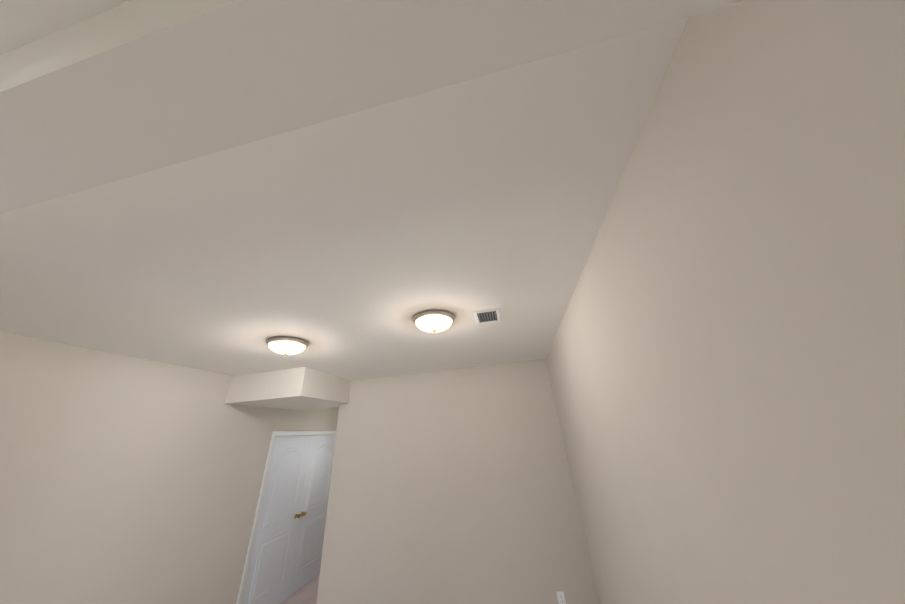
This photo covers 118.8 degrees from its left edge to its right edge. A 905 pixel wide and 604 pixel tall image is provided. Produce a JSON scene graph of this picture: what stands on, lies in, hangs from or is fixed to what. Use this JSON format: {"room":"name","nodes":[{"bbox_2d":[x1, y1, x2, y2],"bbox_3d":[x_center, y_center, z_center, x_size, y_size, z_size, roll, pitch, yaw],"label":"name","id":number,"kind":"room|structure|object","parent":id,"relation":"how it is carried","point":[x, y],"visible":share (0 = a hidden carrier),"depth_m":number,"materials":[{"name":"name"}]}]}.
{"room":"basement room","nodes":[
{"label":"basement room","id":0,"kind":"room"},
{"bbox_2d":[0,332,335,603],"bbox_3d":[-2.836,1.471,3.076,0.120,4.240,5.215,-9,-27,9],"label":"wall","id":1,"kind":"structure","parent":0,"point":[124,479],"depth_m":2.34,"materials":[{"name":"paint"}]},
{"bbox_2d":[241,436,310,603],"bbox_3d":[-2.418,3.016,3.772,0.106,2.020,0.786,-9,-27,9],"label":"closet double door","id":2,"kind":"structure","parent":1,"relation":"in","point":[267,579],"depth_m":3.73,"materials":[{"name":"white wood"}]},
{"bbox_2d":[236,430,335,603],"bbox_3d":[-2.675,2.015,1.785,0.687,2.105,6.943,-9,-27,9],"label":"door frame","id":3,"kind":"structure","parent":1,"relation":"attached to","point":[260,500],"depth_m":3.56,"materials":[{"name":"white wood"}]},
{"bbox_2d":[286,435,335,598],"bbox_3d":[-2.252,3.348,4.469,0.106,2.020,0.786,-9,-27,9],"label":"closet double door","id":4,"kind":"structure","parent":1,"relation":"in","point":[307,555],"depth_m":4.35,"materials":[{"name":"white wood"}]},
{"bbox_2d":[280,575,318,603],"bbox_3d":[-2.023,2.901,1.155,6.500,0.120,11.940,-9,-27,9],"label":"floor","id":5,"kind":"structure","parent":0,"point":[306,594],"depth_m":3.76,"materials":[{"name":"carpet"}]},
{"bbox_2d":[316,403,347,603],"bbox_3d":[-1.151,3.279,5.283,0.120,2.740,3.970,-9,-27,9],"label":"wall","id":6,"kind":"structure","parent":0,"point":[341,411],"depth_m":3.43,"materials":[{"name":"paint"}]},
{"bbox_2d":[0,0,687,379],"bbox_3d":[-2.251,-0.330,2.750,6.500,1.620,11.940,-9,-27,9],"label":"ceiling","id":7,"kind":"structure","parent":0,"point":[350,246],"depth_m":1.18,"materials":[{"name":"white paint"}]},
{"bbox_2d":[266,337,308,356],"bbox_3d":[-1.487,0.426,2.400,0.336,0.138,0.336,-9,-27,9],"label":"flush-mount light","id":8,"kind":"object","parent":7,"relation":"attached to","point":[285,346],"visible":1,"depth_m":2.32,"materials":[{"name":"white glass"}]},
{"bbox_2d":[225,367,350,409],"bbox_3d":[-2.141,1.285,3.823,1.050,0.335,1.300,-9,-27,9],"label":"soffit box","id":9,"kind":"object","parent":7,"relation":"attached to","point":[303,388],"visible":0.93,"depth_m":3.31,"materials":[{"name":"beige paint"}]},
{"bbox_2d":[0,0,746,213],"bbox_3d":[-1.146,-0.375,0.642,3.410,0.300,0.165,-9,-27,9],"label":"beam","id":10,"kind":"structure","parent":7,"relation":"attached to","point":[130,88],"depth_m":0.43,"materials":[{"name":"beige paint"}]},
{"bbox_2d":[413,310,454,333],"bbox_3d":[-0.145,0.190,2.114,0.336,0.138,0.336,-9,-27,9],"label":"flush-mount light","id":11,"kind":"object","parent":7,"relation":"attached to","point":[433,321],"visible":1,"depth_m":2.03,"materials":[{"name":"white glass"}]},
{"bbox_2d":[473,308,500,324],"bbox_3d":[0.285,0.121,2.181,0.210,0.010,0.270,-9,-27,9],"label":"ceiling vent","id":12,"kind":"object","parent":7,"relation":"in","point":[487,316],"visible":1,"depth_m":2.17,"materials":[{"name":"white plastic"}]},
{"bbox_2d":[328,359,595,603],"bbox_3d":[-0.076,2.244,3.340,2.910,2.740,0.120,-9,-27,9],"label":"wall","id":13,"kind":"structure","parent":0,"point":[456,485],"depth_m":3.22,"materials":[{"name":"paint"}]},
{"bbox_2d":[556,591,565,603],"bbox_3d":[1.081,2.952,2.654,0.070,0.115,0.008,-9,-27,9],"label":"outlet","id":14,"kind":"object","parent":13,"relation":"attached to","point":[561,597],"visible":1,"depth_m":2.66,"materials":[{"name":"white plastic"}]},
{"bbox_2d":[544,0,904,603],"bbox_3d":[0.595,0.338,-0.426,0.120,2.740,8.090,-9,-27,9],"label":"wall","id":15,"kind":"structure","parent":0,"point":[704,402],"depth_m":0.58,"materials":[{"name":"paint"}]}
]}

